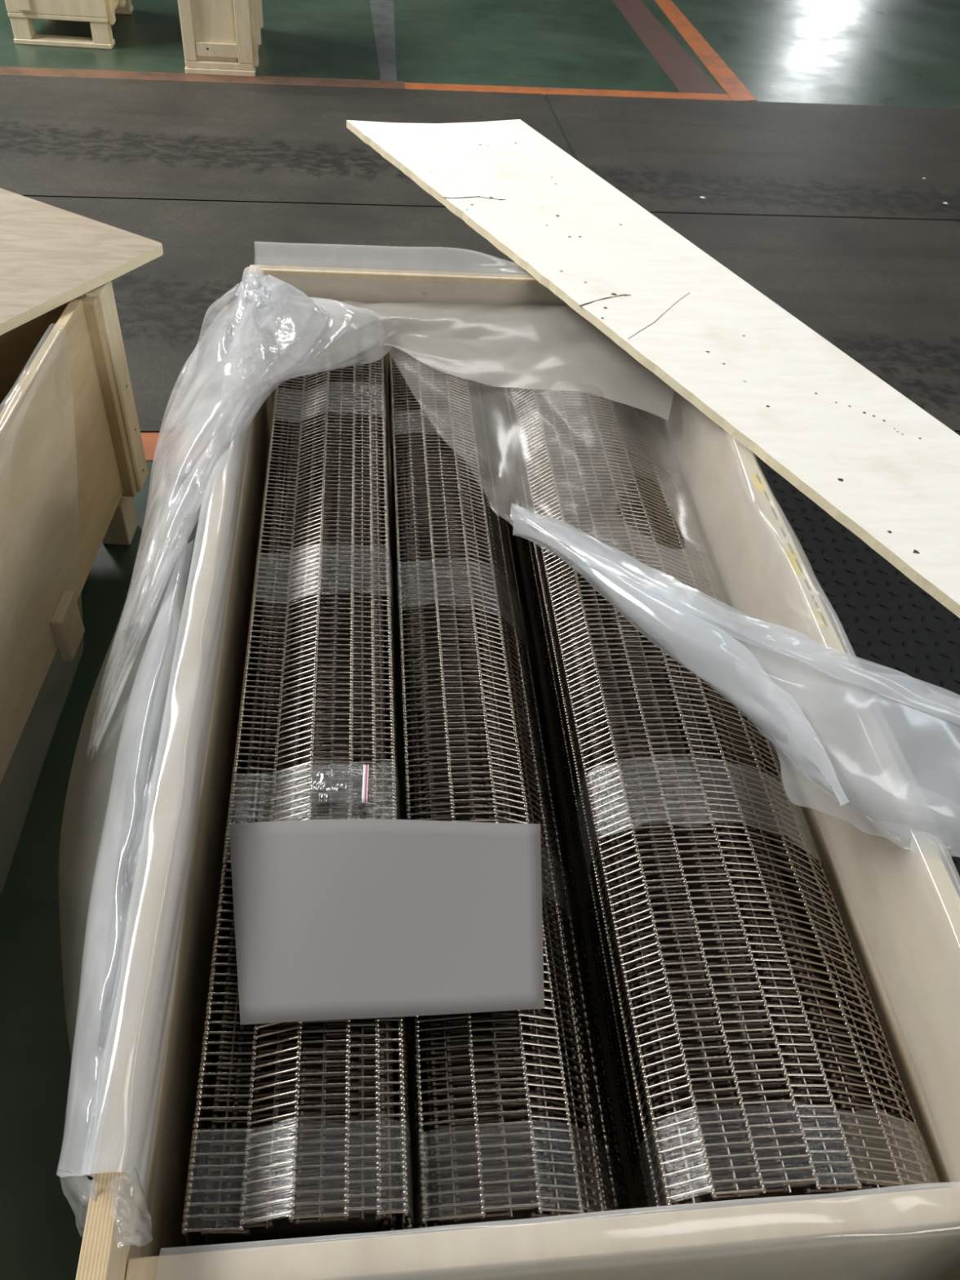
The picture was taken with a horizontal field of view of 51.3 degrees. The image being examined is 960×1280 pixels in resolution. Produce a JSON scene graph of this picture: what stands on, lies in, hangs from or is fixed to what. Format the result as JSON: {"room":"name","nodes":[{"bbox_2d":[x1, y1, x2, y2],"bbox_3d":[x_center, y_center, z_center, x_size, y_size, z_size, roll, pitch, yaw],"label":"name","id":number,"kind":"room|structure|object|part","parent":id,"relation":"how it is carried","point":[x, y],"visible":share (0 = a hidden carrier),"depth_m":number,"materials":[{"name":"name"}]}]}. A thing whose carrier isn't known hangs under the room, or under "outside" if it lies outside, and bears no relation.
{"room":"workspace","nodes":[
{"label":"workspace","id":0,"kind":"room"},
{"bbox_2d":[311,782,316,791],"bbox_3d":[-0.216,0.191,1.299,0.007,0.007,0.010,15,46,8],"label":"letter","id":1,"kind":"object","parent":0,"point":[314,784],"visible":1,"depth_m":1.30,"materials":[{"name":"white"}]},
{"bbox_2d":[315,782,321,791],"bbox_3d":[-0.211,0.191,1.299,0.007,0.007,0.010,13,46,7],"label":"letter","id":2,"kind":"object","parent":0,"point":[318,784],"visible":1,"depth_m":1.30,"materials":[{"name":"white"}]},
{"bbox_2d":[320,782,326,791],"bbox_3d":[-0.205,0.191,1.300,0.007,0.007,0.010,11,45,4],"label":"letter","id":3,"kind":"object","parent":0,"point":[323,784],"visible":1,"depth_m":1.30,"materials":[{"name":"white"}]},
{"bbox_2d":[333,783,341,791],"bbox_3d":[-0.186,0.193,1.301,0.007,0.007,0.010,24,48,16],"label":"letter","id":4,"kind":"object","parent":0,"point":[338,785],"visible":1,"depth_m":1.30,"materials":[{"name":"white"}]},
{"bbox_2d":[340,782,347,789],"bbox_3d":[-0.177,0.191,1.303,0.009,0.004,0.008,7,45,1],"label":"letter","id":5,"kind":"object","parent":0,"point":[344,784],"visible":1,"depth_m":1.30,"materials":[{"name":"white"}]},
{"bbox_2d":[0,0,959,1279],"bbox_3d":[0.707,-4.589,6.873,21.000,0.008,20.000,0,45,-6],"label":"floor","id":6,"kind":"structure","parent":0,"point":[810,132],"depth_m":4.03,"materials":[{"name":"green paint"}]},
{"bbox_2d":[4,0,133,48],"bbox_3d":[-2.040,-3.479,4.866,0.484,0.870,0.736,-1,46,-7],"label":"crate","id":7,"kind":"object","parent":6,"relation":"on","point":[100,14],"visible":1,"depth_m":4.85,"materials":[{"name":"brown wood"}]},
{"bbox_3d":[-2.016,-3.276,4.586,0.462,0.714,0.020,-1,46,-7],"label":"panel","id":8,"kind":"part","parent":7,"relation":"part of","materials":[{"name":"brown wood"}]},
{"bbox_3d":[-1.828,-3.529,4.856,0.020,0.714,0.679,-1,46,-7],"label":"panel","id":9,"kind":"part","parent":7,"relation":"part of","materials":[{"name":"brown wood"}]},
{"bbox_2d":[0,280,148,783],"bbox_3d":[-1.229,0.156,1.527,0.921,0.628,1.950,3,45,-3],"label":"wooden crate","id":10,"kind":"object","parent":6,"relation":"on","point":[73,461],"visible":0.91,"depth_m":1.90,"materials":[{"name":"brown wood"}]},
{"bbox_2d":[0,328,47,404],"bbox_3d":[-0.803,0.232,1.481,0.093,0.627,1.690,3,45,-3],"label":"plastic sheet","id":11,"kind":"object","parent":10,"relation":"hanging from","point":[46,329],"visible":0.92,"depth_m":1.76,"materials":[{"name":"clear plastic"}]},
{"bbox_3d":[-1.227,-0.551,2.110,0.864,0.463,0.024,3,45,-3],"label":"panel","id":12,"kind":"part","parent":10,"relation":"part of","materials":[{"name":"beige wood"}]},
{"bbox_2d":[0,187,163,335],"bbox_3d":[-1.335,-0.689,1.888,0.950,0.020,1.080,25,48,18],"label":"cover","id":13,"kind":"object","parent":10,"relation":"on","point":[51,256],"visible":1,"depth_m":2.02,"materials":[{"name":"beige wood"}]},
{"bbox_3d":[-0.779,-0.536,2.158,0.035,0.483,0.075,3,45,-3],"label":"corner post","id":14,"kind":"part","parent":10,"relation":"part of","materials":[{"name":"brown wood"}]},
{"bbox_2d":[177,0,263,76],"bbox_3d":[-1.253,-3.306,4.781,0.343,0.870,0.806,-2,46,-8],"label":"crate","id":15,"kind":"object","parent":6,"relation":"on","point":[220,37],"visible":1,"depth_m":4.72,"materials":[{"name":"brown wood"}]},
{"bbox_3d":[-1.218,-3.047,4.523,0.279,0.824,0.012,-2,46,-8],"label":"panel","id":16,"kind":"part","parent":15,"relation":"part of","materials":[{"name":"brown wood"}]},
{"bbox_3d":[-1.294,-3.010,5.079,0.327,0.025,0.806,-2,46,-8],"label":"board","id":17,"kind":"part","parent":15,"relation":"part of","materials":[{"name":"brown wood"}]},
{"bbox_3d":[-1.113,-3.321,4.806,0.018,0.824,0.743,-2,46,-8],"label":"panel","id":18,"kind":"part","parent":15,"relation":"part of","materials":[{"name":"brown wood"}]},
{"bbox_2d":[75,264,959,1279],"bbox_3d":[0.027,0.107,1.731,0.936,0.602,1.994,0,45,-6],"label":"wooden crate","id":19,"kind":"object","parent":6,"relation":"on","point":[897,901],"visible":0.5,"depth_m":1.21,"materials":[{"name":"brown wood"}]},
{"bbox_3d":[-0.419,0.076,1.629,0.026,0.480,1.970,0,45,-6],"label":"panel","id":20,"kind":"part","parent":19,"relation":"part of","materials":[{"name":"beige wood"}]},
{"bbox_2d":[181,345,413,1253],"bbox_3d":[-0.302,0.220,1.825,0.280,0.784,1.708,0,45,-6],"label":"roll","id":21,"kind":"object","parent":19,"relation":"in","point":[308,1129],"visible":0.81,"depth_m":1.34,"materials":[{"name":"silver metal"}]},
{"bbox_3d":[-0.353,-0.039,1.553,0.004,0.003,1.708,0,45,-6],"label":"rod","id":22,"kind":"part","parent":21,"relation":"part of","materials":[{"name":"silver metal"}]},
{"bbox_3d":[-0.325,-0.035,1.560,0.003,0.002,1.706,0,45,-6],"label":"rod","id":23,"kind":"part","parent":21,"relation":"part of","materials":[{"name":"silver metal"}]},
{"bbox_3d":[-0.302,-0.035,1.563,0.004,0.003,1.708,0,45,-6],"label":"rod","id":24,"kind":"part","parent":21,"relation":"part of","materials":[{"name":"silver metal"}]},
{"bbox_3d":[-0.276,-0.040,1.560,0.003,0.002,1.706,0,45,-6],"label":"rod","id":25,"kind":"part","parent":21,"relation":"part of","materials":[{"name":"silver metal"}]},
{"bbox_3d":[-0.251,-0.051,1.553,0.004,0.003,1.708,0,45,-6],"label":"rod","id":26,"kind":"part","parent":21,"relation":"part of","materials":[{"name":"silver metal"}]},
{"bbox_3d":[-0.225,-0.047,1.559,0.003,0.002,1.706,0,45,-6],"label":"rod","id":27,"kind":"part","parent":21,"relation":"part of","materials":[{"name":"silver metal"}]},
{"bbox_3d":[-0.199,-0.050,1.560,0.004,0.003,1.708,0,45,-6],"label":"rod","id":28,"kind":"part","parent":21,"relation":"part of","materials":[{"name":"silver metal"}]},
{"bbox_3d":[-0.184,-0.046,1.565,0.003,0.002,1.706,0,45,-6],"label":"rod","id":29,"kind":"part","parent":21,"relation":"part of","materials":[{"name":"silver metal"}]},
{"bbox_2d":[361,764,368,803],"bbox_3d":[-0.183,0.187,1.304,0.077,0.008,0.061,0,45,-6],"label":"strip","id":30,"kind":"object","parent":21,"relation":"on","point":[365,779],"visible":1,"depth_m":1.31,"materials":[{"name":"white plastic"}]},
{"bbox_2d":[318,793,323,802],"bbox_3d":[-0.205,0.204,1.287,0.007,0.007,0.010,1,45,-6],"label":"pin","id":31,"kind":"object","parent":30,"relation":"in","point":[321,795],"visible":1,"depth_m":1.29,"materials":[{"name":"white"}]},
{"bbox_2d":[323,793,328,802],"bbox_3d":[-0.199,0.204,1.288,0.007,0.007,0.010,1,45,-6],"label":"pin","id":32,"kind":"object","parent":30,"relation":"in","point":[325,795],"visible":1,"depth_m":1.29,"materials":[{"name":"white"}]},
{"bbox_2d":[325,786,333,791],"bbox_3d":[-0.195,0.194,1.298,0.010,0.007,0.007,-9,47,-14],"label":"pin","id":33,"kind":"object","parent":30,"relation":"in","point":[328,789],"visible":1,"depth_m":1.30,"materials":[{"name":"white"}]},
{"bbox_2d":[353,780,359,786],"bbox_3d":[-0.161,0.188,1.308,0.008,0.005,0.007,7,45,0],"label":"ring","id":34,"kind":"object","parent":30,"relation":"in","point":[358,782],"visible":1,"depth_m":1.31,"materials":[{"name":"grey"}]},
{"bbox_3d":[-0.168,-0.049,1.565,0.004,0.003,1.708,0,45,-6],"label":"rod","id":35,"kind":"part","parent":21,"relation":"part of","materials":[{"name":"silver metal"}]},
{"bbox_3d":[-0.158,-0.045,1.569,0.003,0.002,1.706,0,45,-6],"label":"rod","id":36,"kind":"part","parent":21,"relation":"part of","materials":[{"name":"silver metal"}]},
{"bbox_2d":[228,818,544,1025],"bbox_3d":[-0.106,0.327,1.190,0.398,0.031,0.265,0,45,-6],"label":"paper sheet","id":37,"kind":"object","parent":21,"relation":"on","point":[335,918],"visible":1,"depth_m":1.18,"materials":[{"name":"grey paper"}]},
{"bbox_3d":[-0.149,0.004,1.620,0.003,0.002,1.706,0,45,-6],"label":"rod","id":38,"kind":"part","parent":21,"relation":"part of","materials":[{"name":"silver metal"}]},
{"bbox_3d":[-0.146,-0.030,1.586,0.003,0.002,1.706,0,45,-6],"label":"rod","id":39,"kind":"part","parent":21,"relation":"part of","materials":[{"name":"silver metal"}]},
{"bbox_3d":[-0.143,-0.047,1.570,0.004,0.003,1.708,0,45,-6],"label":"rod","id":40,"kind":"part","parent":21,"relation":"part of","materials":[{"name":"silver metal"}]},
{"bbox_3d":[-0.141,-0.016,1.602,0.004,0.003,1.708,0,45,-6],"label":"rod","id":41,"kind":"part","parent":21,"relation":"part of","materials":[{"name":"silver metal"}]},
{"bbox_3d":[-0.049,-0.637,2.375,0.936,0.480,0.024,0,45,-6],"label":"panel","id":42,"kind":"part","parent":19,"relation":"part of","materials":[{"name":"beige wood"}]},
{"bbox_3d":[0.009,0.180,1.890,0.882,0.030,1.825,0,45,-6],"label":"panel","id":43,"kind":"part","parent":19,"relation":"part of","materials":[{"name":"beige wood"}]},
{"bbox_2d":[56,241,959,1252],"bbox_3d":[0.054,-0.032,1.688,1.427,0.469,1.979,0,45,-6],"label":"liner","id":44,"kind":"object","parent":19,"relation":"on","point":[881,741],"visible":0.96,"depth_m":1.34,"materials":[{"name":"clear plastic"}]},
{"bbox_2d":[387,349,631,1233],"bbox_3d":[-0.018,0.084,1.719,0.254,0.337,1.708,0,45,-6],"label":"roll","id":45,"kind":"object","parent":19,"relation":"in","point":[511,1113],"visible":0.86,"depth_m":1.41,"materials":[{"name":"silver metal"}]},
{"bbox_3d":[-0.126,-0.026,1.594,0.004,0.003,1.708,0,45,-6],"label":"rod","id":46,"kind":"part","parent":45,"relation":"part of","materials":[{"name":"silver metal"}]},
{"bbox_3d":[-0.132,0.009,1.628,0.004,0.003,1.708,0,45,-6],"label":"rod","id":47,"kind":"part","parent":45,"relation":"part of","materials":[{"name":"silver metal"}]},
{"bbox_3d":[-0.126,0.034,1.653,0.003,0.002,1.706,0,45,-6],"label":"rod","id":48,"kind":"part","parent":45,"relation":"part of","materials":[{"name":"silver metal"}]},
{"bbox_3d":[-0.125,-0.007,1.612,0.003,0.002,1.706,0,45,-6],"label":"rod","id":49,"kind":"part","parent":45,"relation":"part of","materials":[{"name":"silver metal"}]},
{"bbox_3d":[-0.095,-0.025,1.597,0.003,0.002,1.706,0,45,-6],"label":"rod","id":50,"kind":"part","parent":45,"relation":"part of","materials":[{"name":"silver metal"}]},
{"bbox_3d":[-0.067,-0.030,1.596,0.004,0.003,1.708,0,45,-6],"label":"rod","id":51,"kind":"part","parent":45,"relation":"part of","materials":[{"name":"silver metal"}]},
{"bbox_3d":[-0.038,-0.027,1.602,0.003,0.002,1.706,0,45,-6],"label":"rod","id":52,"kind":"part","parent":45,"relation":"part of","materials":[{"name":"silver metal"}]},
{"bbox_3d":[-0.009,-0.030,1.603,0.004,0.003,1.708,0,45,-6],"label":"rod","id":53,"kind":"part","parent":45,"relation":"part of","materials":[{"name":"silver metal"}]},
{"bbox_3d":[0.011,-0.021,1.613,0.003,0.002,1.706,0,45,-6],"label":"rod","id":54,"kind":"part","parent":45,"relation":"part of","materials":[{"name":"silver metal"}]},
{"bbox_3d":[0.034,-0.018,1.621,0.004,0.003,1.708,0,45,-6],"label":"rod","id":55,"kind":"part","parent":45,"relation":"part of","materials":[{"name":"silver metal"}]},
{"bbox_3d":[0.044,-0.003,1.636,0.003,0.002,1.706,0,45,-6],"label":"rod","id":56,"kind":"part","parent":45,"relation":"part of","materials":[{"name":"silver metal"}]},
{"bbox_3d":[0.061,0.008,1.650,0.004,0.003,1.708,0,45,-6],"label":"rod","id":57,"kind":"part","parent":45,"relation":"part of","materials":[{"name":"silver metal"}]},
{"bbox_3d":[0.083,0.043,1.689,0.004,0.003,1.708,0,45,-6],"label":"rod","id":58,"kind":"part","parent":45,"relation":"part of","materials":[{"name":"silver metal"}]},
{"bbox_3d":[0.104,0.085,1.734,0.004,0.003,1.708,0,45,-6],"label":"rod","id":59,"kind":"part","parent":45,"relation":"part of","materials":[{"name":"silver metal"}]},
{"bbox_3d":[0.068,0.027,1.670,0.003,0.002,1.706,0,45,-6],"label":"rod","id":60,"kind":"part","parent":45,"relation":"part of","materials":[{"name":"silver metal"}]},
{"bbox_3d":[0.090,0.065,1.711,0.003,0.002,1.706,0,45,-6],"label":"rod","id":61,"kind":"part","parent":45,"relation":"part of","materials":[{"name":"silver metal"}]},
{"bbox_3d":[0.102,0.714,1.102,0.882,0.412,0.032,-1,46,-7],"label":"panel","id":62,"kind":"part","parent":19,"relation":"part of","materials":[{"name":"beige wood"}]},
{"bbox_2d":[346,119,959,617],"bbox_3d":[0.495,-0.652,2.082,0.479,0.020,2.617,-20,51,-24],"label":"plywood board","id":63,"kind":"object","parent":19,"relation":"on","point":[884,468],"visible":1,"depth_m":2.03,"materials":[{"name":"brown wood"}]},
{"bbox_2d":[502,386,942,1214],"bbox_3d":[0.289,0.076,1.748,0.358,0.354,1.708,0,45,-6],"label":"roll","id":64,"kind":"object","parent":19,"relation":"in","point":[746,1055],"visible":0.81,"depth_m":1.31,"materials":[{"name":"silver metal"}]},
{"bbox_3d":[0.134,0.141,1.795,0.004,0.003,1.708,0,45,-6],"label":"rod","id":65,"kind":"part","parent":64,"relation":"part of","materials":[{"name":"silver metal"}]},
{"bbox_3d":[0.127,0.091,1.744,0.004,0.003,1.708,0,45,-6],"label":"rod","id":66,"kind":"part","parent":64,"relation":"part of","materials":[{"name":"silver metal"}]},
{"bbox_3d":[0.124,0.053,1.704,0.004,0.003,1.708,0,45,-6],"label":"rod","id":67,"kind":"part","parent":64,"relation":"part of","materials":[{"name":"silver metal"}]},
{"bbox_3d":[0.124,0.014,1.665,0.004,0.003,1.708,0,45,-6],"label":"rod","id":68,"kind":"part","parent":64,"relation":"part of","materials":[{"name":"silver metal"}]},
{"bbox_3d":[0.127,-0.021,1.629,0.004,0.003,1.708,0,45,-6],"label":"rod","id":69,"kind":"part","parent":64,"relation":"part of","materials":[{"name":"silver metal"}]},
{"bbox_3d":[0.150,-0.028,1.622,0.003,0.002,1.706,0,45,-6],"label":"rod","id":70,"kind":"part","parent":64,"relation":"part of","materials":[{"name":"silver metal"}]},
{"bbox_3d":[0.129,-0.002,1.647,0.003,0.002,1.706,0,45,-6],"label":"rod","id":71,"kind":"part","parent":64,"relation":"part of","materials":[{"name":"silver metal"}]},
{"bbox_3d":[0.168,-0.042,1.612,0.004,0.003,1.708,0,45,-6],"label":"rod","id":72,"kind":"part","parent":64,"relation":"part of","materials":[{"name":"silver metal"}]},
{"bbox_3d":[0.195,-0.039,1.617,0.003,0.002,1.706,0,45,-6],"label":"rod","id":73,"kind":"part","parent":64,"relation":"part of","materials":[{"name":"silver metal"}]},
{"bbox_3d":[0.220,-0.043,1.617,0.004,0.003,1.708,0,45,-6],"label":"rod","id":74,"kind":"part","parent":64,"relation":"part of","materials":[{"name":"silver metal"}]},
{"bbox_3d":[0.249,-0.040,1.622,0.003,0.002,1.706,0,45,-6],"label":"rod","id":75,"kind":"part","parent":64,"relation":"part of","materials":[{"name":"silver metal"}]},
{"bbox_3d":[0.278,-0.044,1.623,0.004,0.003,1.708,0,45,-6],"label":"rod","id":76,"kind":"part","parent":64,"relation":"part of","materials":[{"name":"silver metal"}]},
{"bbox_3d":[0.300,-0.038,1.631,0.003,0.002,1.706,0,45,-6],"label":"rod","id":77,"kind":"part","parent":64,"relation":"part of","materials":[{"name":"silver metal"}]},
{"bbox_3d":[0.324,-0.038,1.634,0.004,0.003,1.708,0,45,-6],"label":"rod","id":78,"kind":"part","parent":64,"relation":"part of","materials":[{"name":"silver metal"}]},
{"bbox_3d":[0.351,-0.025,1.650,0.003,0.002,1.706,0,45,-6],"label":"rod","id":79,"kind":"part","parent":64,"relation":"part of","materials":[{"name":"silver metal"}]},
{"bbox_3d":[0.383,-0.018,1.662,0.004,0.003,1.708,0,45,-6],"label":"rod","id":80,"kind":"part","parent":64,"relation":"part of","materials":[{"name":"silver metal"}]},
{"bbox_3d":[0.401,-0.004,1.677,0.003,0.002,1.706,0,45,-6],"label":"rod","id":81,"kind":"part","parent":64,"relation":"part of","materials":[{"name":"silver metal"}]},
{"bbox_3d":[0.424,0.005,1.690,0.004,0.003,1.708,0,45,-6],"label":"rod","id":82,"kind":"part","parent":64,"relation":"part of","materials":[{"name":"silver metal"}]},
{"bbox_3d":[0.454,0.030,1.720,0.004,0.003,1.708,0,45,-6],"label":"rod","id":83,"kind":"part","parent":64,"relation":"part of","materials":[{"name":"silver metal"}]},
{"bbox_3d":[0.435,0.020,1.706,0.003,0.002,1.706,0,45,-6],"label":"rod","id":84,"kind":"part","parent":64,"relation":"part of","materials":[{"name":"silver metal"}]},
{"bbox_3d":[0.456,0.044,1.733,0.003,0.002,1.706,0,45,-6],"label":"rod","id":85,"kind":"part","parent":64,"relation":"part of","materials":[{"name":"silver metal"}]},
{"bbox_3d":[0.465,0.055,1.746,0.004,0.003,1.708,0,45,-6],"label":"rod","id":86,"kind":"part","parent":64,"relation":"part of","materials":[{"name":"silver metal"}]},
{"bbox_2d":[751,475,764,493],"bbox_3d":[0.481,-0.269,1.728,0.013,0.001,0.050,0,45,-6],"label":"print","id":87,"kind":"object","parent":19,"relation":"on","point":[757,482],"depth_m":1.73,"materials":[{"name":"yellow paint"}]},
{"bbox_2d":[784,549,803,574],"bbox_3d":[0.498,-0.124,1.587,0.013,0.001,0.060,0,45,-6],"label":"print","id":88,"kind":"object","parent":19,"relation":"on","point":[793,564],"depth_m":1.59,"materials":[{"name":"yellow paint"}]},
{"bbox_3d":[0.485,0.072,1.732,0.026,0.480,1.970,0,45,-6],"label":"panel","id":89,"kind":"part","parent":19,"relation":"part of","materials":[{"name":"beige wood"}]},
{"bbox_2d":[812,611,828,627],"bbox_3d":[0.509,-0.031,1.495,0.013,0.001,0.035,0,45,-6],"label":"print","id":90,"kind":"object","parent":19,"relation":"on","point":[820,619],"depth_m":1.50,"materials":[{"name":"yellow paint"}]},
{"bbox_3d":[1.756,0.184,2.264,3.200,0.005,2.402,0,45,-6],"label":"tread plate","id":91,"kind":"part","parent":6,"relation":"part of","materials":[{"name":"metal"}]}
]}

